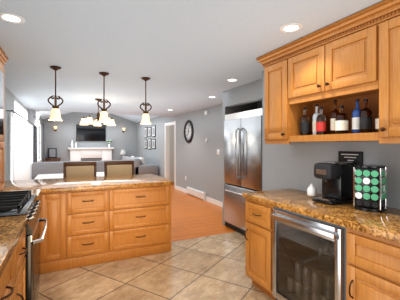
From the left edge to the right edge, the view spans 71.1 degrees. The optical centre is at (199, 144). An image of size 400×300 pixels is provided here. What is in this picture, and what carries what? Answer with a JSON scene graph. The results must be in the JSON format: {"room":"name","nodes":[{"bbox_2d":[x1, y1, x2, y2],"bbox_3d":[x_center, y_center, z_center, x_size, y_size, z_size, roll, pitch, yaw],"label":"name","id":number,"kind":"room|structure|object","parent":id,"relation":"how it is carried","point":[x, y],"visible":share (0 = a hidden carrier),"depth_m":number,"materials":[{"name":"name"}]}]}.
{"room":"kitchen","nodes":[
{"label":"kitchen","id":0,"kind":"room"},
{"bbox_2d":[2,86,42,180],"bbox_3d":[-3.441,-0.270,5.041,0.120,3.300,15.270,0,0,-26],"label":"wall","id":1,"kind":"structure","parent":0,"point":[13,102],"depth_m":5.13,"materials":[{"name":"grey paint"}]},
{"bbox_2d":[6,110,43,126],"bbox_3d":[-4.704,-0.695,7.918,0.102,0.314,7.650,0,0,-26],"label":"curtain rod","id":2,"kind":"object","parent":1,"relation":"attached to","point":[23,117],"visible":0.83,"depth_m":5.69,"materials":[{"name":"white metal"}]},
{"bbox_2d":[12,114,32,179],"bbox_3d":[-3.762,0.422,6.011,0.074,1.875,3.102,0,0,-26],"label":"sheer curtain","id":3,"kind":"object","parent":2,"relation":"hanging from","point":[22,145],"visible":0.52,"depth_m":5.44,"materials":[{"name":"white fabric"}]},
{"bbox_2d":[33,126,36,162],"bbox_3d":[-4.625,0.422,7.871,0.074,1.875,0.603,0,0,-26],"label":"drape","id":4,"kind":"object","parent":2,"relation":"hanging from","point":[35,145],"visible":0.54,"depth_m":7.63,"materials":[{"name":"grey fabric"}]},
{"bbox_2d":[43,124,44,161],"bbox_3d":[-6.171,0.270,11.077,0.074,2.180,0.483,0,0,-26],"label":"drape","id":5,"kind":"object","parent":2,"relation":"hanging from","point":[43,142],"visible":0.58,"depth_m":10.92,"materials":[{"name":"grey fabric"}]},
{"bbox_2d":[9,112,41,180],"bbox_3d":[-4.720,0.300,7.799,0.130,2.160,6.810,0,0,-26],"label":"window","id":6,"kind":"structure","parent":1,"relation":"in","point":[35,121],"depth_m":4.75,"materials":[{"name":"white"}]},
{"bbox_2d":[43,112,136,160],"bbox_3d":[-4.875,-0.195,12.759,4.240,3.150,0.120,0,0,-26],"label":"wall","id":7,"kind":"structure","parent":0,"point":[62,137],"depth_m":12.56,"materials":[{"name":"grey paint"}]},
{"bbox_2d":[76,124,105,140],"bbox_3d":[-4.908,-0.545,12.643,1.240,0.730,0.053,0,0,-26],"label":"wall-mounted tv","id":8,"kind":"object","parent":7,"relation":"attached to","point":[89,133],"visible":0.96,"depth_m":12.60,"materials":[{"name":"black"}]},
{"bbox_2d":[38,231,272,299],"bbox_3d":[0.586,1.410,1.432,4.200,0.060,5.470,0,0,-26],"label":"floor","id":9,"kind":"structure","parent":0,"point":[212,267],"depth_m":2.92,"materials":[{"name":"beige tile"}]},
{"bbox_2d":[0,239,19,299],"bbox_3d":[-1.116,0.948,1.070,0.610,0.865,0.730,0,0,-26],"label":"base cabinet","id":10,"kind":"object","parent":9,"relation":"on","point":[13,249],"depth_m":1.40,"materials":[{"name":"brown wood"}]},
{"bbox_2d":[0,215,27,270],"bbox_3d":[-0.623,0.492,0.059,0.620,0.047,3.748,0,0,-26],"label":"countertop","id":11,"kind":"structure","parent":10,"relation":"on","point":[10,227],"depth_m":1.50,"materials":[{"name":"brown stone"}]},
{"bbox_2d":[0,190,47,299],"bbox_3d":[-1.558,0.875,2.124,0.698,0.970,0.775,0,0,-26],"label":"range","id":12,"kind":"object","parent":9,"relation":"on","point":[17,203],"visible":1,"depth_m":2.06,"materials":[{"name":"black"}]},
{"bbox_2d":[20,223,27,299],"bbox_3d":[-1.330,0.948,1.513,0.610,0.865,0.515,0,0,-26],"label":"base cabinet","id":13,"kind":"object","parent":9,"relation":"on","point":[23,249],"depth_m":1.76,"materials":[{"name":"brown wood"}]},
{"bbox_2d":[35,182,173,273],"bbox_3d":[-1.395,0.948,3.364,2.101,0.865,1.308,0,0,-26],"label":"kitchen island","id":14,"kind":"object","parent":9,"relation":"on","point":[97,220],"depth_m":3.27,"materials":[{"name":"brown wood"}]},
{"bbox_2d":[0,190,39,197],"bbox_3d":[-1.871,0.492,2.649,0.621,0.047,0.433,0,0,-26],"label":"island countertop","id":15,"kind":"structure","parent":14,"relation":"on","point":[33,192],"depth_m":2.82,"materials":[{"name":"beige stone"}]},
{"bbox_2d":[3,174,171,193],"bbox_3d":[-1.510,0.492,3.621,2.116,0.047,1.005,0,0,-26],"label":"island countertop","id":16,"kind":"structure","parent":14,"relation":"on","point":[142,179],"depth_m":3.49,"materials":[{"name":"beige stone"}]},
{"bbox_2d":[0,47,7,190],"bbox_3d":[-1.974,-0.225,2.515,0.320,1.381,0.865,0,0,-26],"label":"cabinet","id":17,"kind":"object","parent":16,"relation":"on","point":[3,58],"visible":1,"depth_m":2.80,"materials":[{"name":"brown wood"}]},
{"bbox_2d":[224,108,261,234],"bbox_3d":[0.916,0.435,4.444,0.782,1.890,1.010,0,0,-26],"label":"fridge","id":18,"kind":"object","parent":9,"relation":"on","point":[242,152],"visible":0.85,"depth_m":4.28,"materials":[{"name":"silver metal"}]},
{"bbox_2d":[242,196,329,299],"bbox_3d":[0.811,0.948,2.667,0.634,0.865,0.470,0,0,-26],"label":"base cabinet","id":19,"kind":"object","parent":9,"relation":"on","point":[301,245],"depth_m":2.22,"materials":[{"name":"brown wood"}]},
{"bbox_2d":[242,188,399,239],"bbox_3d":[1.487,0.492,1.266,0.634,0.047,3.620,0,0,-26],"label":"countertop","id":20,"kind":"structure","parent":19,"relation":"on","point":[387,223],"depth_m":1.97,"materials":[{"name":"brown stone"}]},
{"bbox_2d":[307,183,316,196],"bbox_3d":[1.021,0.408,2.557,0.084,0.115,0.084,0,0,-26],"label":"ceramic jar","id":21,"kind":"object","parent":20,"relation":"on","point":[311,190],"visible":1,"depth_m":2.53,"materials":[{"name":"white ceramic"}]},
{"bbox_2d":[312,161,355,204],"bbox_3d":[1.106,0.302,2.309,0.302,0.328,0.190,0,0,-26],"label":"coffee maker","id":22,"kind":"object","parent":20,"relation":"on","point":[336,177],"visible":0.98,"depth_m":2.24,"materials":[{"name":"black plastic"}]},
{"bbox_2d":[353,164,386,211],"bbox_3d":[1.237,0.307,2.040,0.221,0.318,0.221,0,0,-26],"label":"carousel","id":23,"kind":"object","parent":20,"relation":"on","point":[370,192],"visible":1,"depth_m":1.98,"materials":[{"name":"black"}]},
{"bbox_2d":[330,220,399,299],"bbox_3d":[1.381,0.948,1.485,0.634,0.865,1.035,0,0,-26],"label":"base cabinet","id":24,"kind":"object","parent":9,"relation":"on","point":[363,265],"depth_m":1.66,"materials":[{"name":"brown wood"}]},
{"bbox_2d":[169,126,174,181],"bbox_3d":[-0.210,0.080,9.668,1.480,2.600,2.080,0,0,-26],"label":"wall","id":25,"kind":"structure","parent":0,"point":[171,153],"depth_m":10.32,"materials":[{"name":"beige paint"}]},
{"bbox_2d":[0,0,382,122],"bbox_3d":[-1.559,-1.370,5.882,4.000,0.900,15.150,0,0,-26],"label":"ceiling","id":26,"kind":"structure","parent":0,"point":[186,56],"depth_m":2.62,"materials":[{"name":"white paint"}]},
{"bbox_2d":[0,12,25,23],"bbox_3d":[-1.356,-0.917,2.027,0.159,0.005,0.175,0,0,-26],"label":"recessed light","id":27,"kind":"object","parent":26,"relation":"in","point":[4,16],"depth_m":2.03,"materials":[{"name":"white glass"}]},
{"bbox_2d":[48,66,63,120],"bbox_3d":[-1.706,-0.606,3.307,0.169,0.627,0.154,0,0,-26],"label":"pendant light","id":28,"kind":"object","parent":26,"relation":"hanging from","point":[55,115],"visible":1,"depth_m":3.29,"materials":[{"name":"white glass"}]},
{"bbox_2d":[79,99,115,125],"bbox_3d":[-2.041,-0.659,5.624,0.702,0.519,0.684,0,0,-26],"label":"chandelier","id":29,"kind":"object","parent":26,"relation":"hanging from","point":[87,121],"visible":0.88,"depth_m":5.54,"materials":[{"name":"white glass"}]},
{"bbox_2d":[97,72,110,122],"bbox_3d":[-1.228,-0.606,3.582,0.169,0.627,0.154,0,0,-26],"label":"pendant light","id":30,"kind":"object","parent":26,"relation":"hanging from","point":[103,116],"visible":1,"depth_m":3.56,"materials":[{"name":"white glass"}]},
{"bbox_2d":[140,77,151,123],"bbox_3d":[-0.745,-0.606,3.848,0.169,0.627,0.154,0,0,-26],"label":"pendant light","id":31,"kind":"object","parent":26,"relation":"hanging from","point":[145,118],"visible":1,"depth_m":3.82,"materials":[{"name":"white glass"}]},
{"bbox_2d":[280,23,302,32],"bbox_3d":[0.714,-0.917,2.193,0.174,0.005,0.172,0,0,-26],"label":"recessed light","id":32,"kind":"object","parent":26,"relation":"in","point":[286,28],"depth_m":2.19,"materials":[{"name":"white glass"}]},
{"bbox_2d":[137,100,261,201],"bbox_3d":[-0.685,-0.270,8.812,0.120,3.300,10.870,0,0,-26],"label":"wall","id":33,"kind":"structure","parent":0,"point":[199,163],"depth_m":7.50,"materials":[{"name":"grey paint"}]},
{"bbox_2d":[145,125,155,148],"bbox_3d":[-2.065,-0.290,11.494,0.030,0.940,1.600,0,0,-26],"label":"gallery","id":34,"kind":"object","parent":33,"relation":"attached to","point":[153,135],"visible":0.98,"depth_m":11.34,"materials":[{"name":"black"}]},
{"bbox_2d":[165,121,175,188],"bbox_3d":[-0.939,0.315,9.317,0.138,2.130,1.060,0,0,-26],"label":"door frame","id":35,"kind":"structure","parent":33,"relation":"attached to","point":[167,125],"depth_m":9.69,"materials":[{"name":"white wood"}]},
{"bbox_2d":[184,120,193,142],"bbox_3d":[-0.330,-0.380,7.890,0.035,0.648,0.648,0,0,-26],"label":"clock","id":36,"kind":"object","parent":33,"relation":"attached to","point":[188,131],"visible":1,"depth_m":7.90,"materials":[{"name":"black"}]},
{"bbox_2d":[187,186,205,200],"bbox_3d":[-0.116,1.275,7.410,0.067,0.210,1.090,0,0,-26],"label":"baseboard heater","id":37,"kind":"object","parent":33,"relation":"attached to","point":[196,193],"visible":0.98,"depth_m":7.29,"materials":[{"name":"white metal"}]},
{"bbox_2d":[176,185,222,206],"bbox_3d":[0.120,1.325,6.985,0.015,0.110,4.060,0,0,-26],"label":"baseboard","id":38,"kind":"structure","parent":33,"relation":"attached to","point":[215,202],"depth_m":6.72,"materials":[{"name":"white wood"}]},
{"bbox_2d":[170,182,236,241],"bbox_3d":[-2.071,1.410,8.671,5.700,0.060,9.880,0,0,-26],"label":"floor","id":39,"kind":"structure","parent":0,"point":[192,217],"depth_m":5.26,"materials":[{"name":"orange wood"}]},
{"bbox_2d":[45,158,60,161],"bbox_3d":[-6.233,0.965,11.822,0.640,0.830,0.380,0,0,-26],"label":"side table","id":40,"kind":"object","parent":39,"relation":"on","point":[51,159],"visible":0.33,"depth_m":11.66,"materials":[{"name":"brown wood"}]},
{"bbox_2d":[48,148,56,157],"bbox_3d":[-6.276,0.340,11.912,0.320,0.418,0.081,0,0,-26],"label":"picture frame","id":41,"kind":"object","parent":40,"relation":"on","point":[52,152],"visible":1,"depth_m":11.90,"materials":[{"name":"black"}]},
{"bbox_2d":[35,172,103,178],"bbox_3d":[-2.356,0.993,5.692,1.700,0.775,0.960,0,0,-26],"label":"dining table","id":42,"kind":"object","parent":39,"relation":"on","point":[45,176],"visible":0.02,"depth_m":5.55,"materials":[{"name":"white"}]},
{"bbox_2d":[32,160,125,178],"bbox_3d":[-3.231,0.900,7.668,2.300,0.960,0.940,0,0,-26],"label":"sofa","id":43,"kind":"object","parent":39,"relation":"on","point":[56,167],"visible":0.17,"depth_m":6.95,"materials":[{"name":"grey fabric"}]},
{"bbox_2d":[63,161,96,177],"bbox_3d":[-1.903,0.830,4.478,0.510,1.100,0.540,0,0,-26],"label":"bar chair","id":44,"kind":"object","parent":39,"relation":"on","point":[78,169],"visible":0.33,"depth_m":4.66,"materials":[{"name":"beige fabric"}]},
{"bbox_2d":[68,147,113,160],"bbox_3d":[-4.800,0.748,12.419,1.920,1.265,0.550,0,0,-26],"label":"fireplace","id":45,"kind":"object","parent":39,"relation":"on","point":[89,154],"visible":0.58,"depth_m":12.50,"materials":[{"name":"white"}]},
{"bbox_2d":[71,140,111,147],"bbox_3d":[-4.848,-0.066,12.557,1.733,0.358,0.165,0,0,-26],"label":"decoration","id":46,"kind":"object","parent":45,"relation":"on","point":[107,141],"visible":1,"depth_m":12.24,"materials":[{"name":"white ceramic"}]},
{"bbox_2d":[104,160,133,175],"bbox_3d":[-1.327,0.830,4.756,0.510,1.100,0.540,0,0,-26],"label":"bar chair","id":47,"kind":"object","parent":39,"relation":"on","point":[114,168],"visible":0.25,"depth_m":4.93,"materials":[{"name":"beige fabric"}]},
{"bbox_2d":[122,156,157,175],"bbox_3d":[-2.425,0.924,11.154,0.940,0.912,2.300,0,0,-26],"label":"sofa","id":48,"kind":"object","parent":39,"relation":"on","point":[141,166],"visible":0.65,"depth_m":10.15,"materials":[{"name":"grey fabric"}]},
{"bbox_2d":[223,91,257,225],"bbox_3d":[0.720,0.230,4.966,0.690,2.300,0.079,0,0,-26],"label":"wall","id":49,"kind":"structure","parent":0,"point":[241,108],"depth_m":4.82,"materials":[{"name":"grey paint"}]},
{"bbox_2d":[225,79,261,106],"bbox_3d":[0.766,-0.785,4.213,0.120,0.270,1.325,0,0,-26],"label":"wall","id":50,"kind":"structure","parent":0,"point":[251,92],"depth_m":4.26,"materials":[{"name":"grey paint"}]},
{"bbox_2d":[262,71,399,208],"bbox_3d":[2.199,-0.270,1.726,1.040,3.300,4.400,0,0,-26],"label":"wall","id":51,"kind":"structure","parent":0,"point":[287,166],"depth_m":2.80,"materials":[{"name":"grey paint"}]},
{"bbox_2d":[261,52,315,143],"bbox_3d":[0.892,-0.441,2.832,0.346,0.800,0.348,0,0,-26],"label":"upper cabinet","id":52,"kind":"object","parent":51,"relation":"attached to","point":[281,118],"depth_m":2.71,"materials":[{"name":"brown wood"}]},
{"bbox_2d":[288,16,379,103],"bbox_3d":[1.148,-0.623,2.301,0.346,0.435,0.830,0,0,-26],"label":"upper cabinet","id":53,"kind":"object","parent":51,"relation":"attached to","point":[347,62],"depth_m":2.14,"materials":[{"name":"brown wood"}]},
{"bbox_2d":[330,100,336,133],"bbox_3d":[1.139,-0.232,2.359,0.074,0.290,0.072,0,0,-26],"label":"bottle","id":54,"kind":"object","parent":53,"relation":"in","point":[334,101],"depth_m":2.37,"materials":[{"name":"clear glass"}]},
{"bbox_2d":[352,99,357,132],"bbox_3d":[1.225,-0.222,2.178,0.078,0.270,0.076,0,0,-26],"label":"bottle","id":55,"kind":"object","parent":53,"relation":"in","point":[355,112],"depth_m":2.16,"materials":[{"name":"blue glass"}]},
{"bbox_2d":[338,151,362,164],"bbox_3d":[1.285,0.110,2.396,0.019,0.110,0.220,0,0,-26],"label":"sign","id":56,"kind":"object","parent":51,"relation":"attached to","point":[355,158],"visible":0.77,"depth_m":2.38,"materials":[{"name":"black"}]},
{"bbox_2d":[372,4,399,139],"bbox_3d":[1.445,-0.441,1.685,0.346,0.800,0.538,0,0,-26],"label":"upper cabinet","id":57,"kind":"object","parent":51,"relation":"attached to","point":[386,94],"depth_m":1.79,"materials":[{"name":"brown wood"}]},
{"label":"outside","id":58,"kind":"structure","parent":0,"visible":0},
{"bbox_2d":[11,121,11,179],"bbox_3d":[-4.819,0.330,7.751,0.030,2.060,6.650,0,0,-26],"label":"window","id":59,"kind":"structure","parent":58,"point":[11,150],"depth_m":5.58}
]}

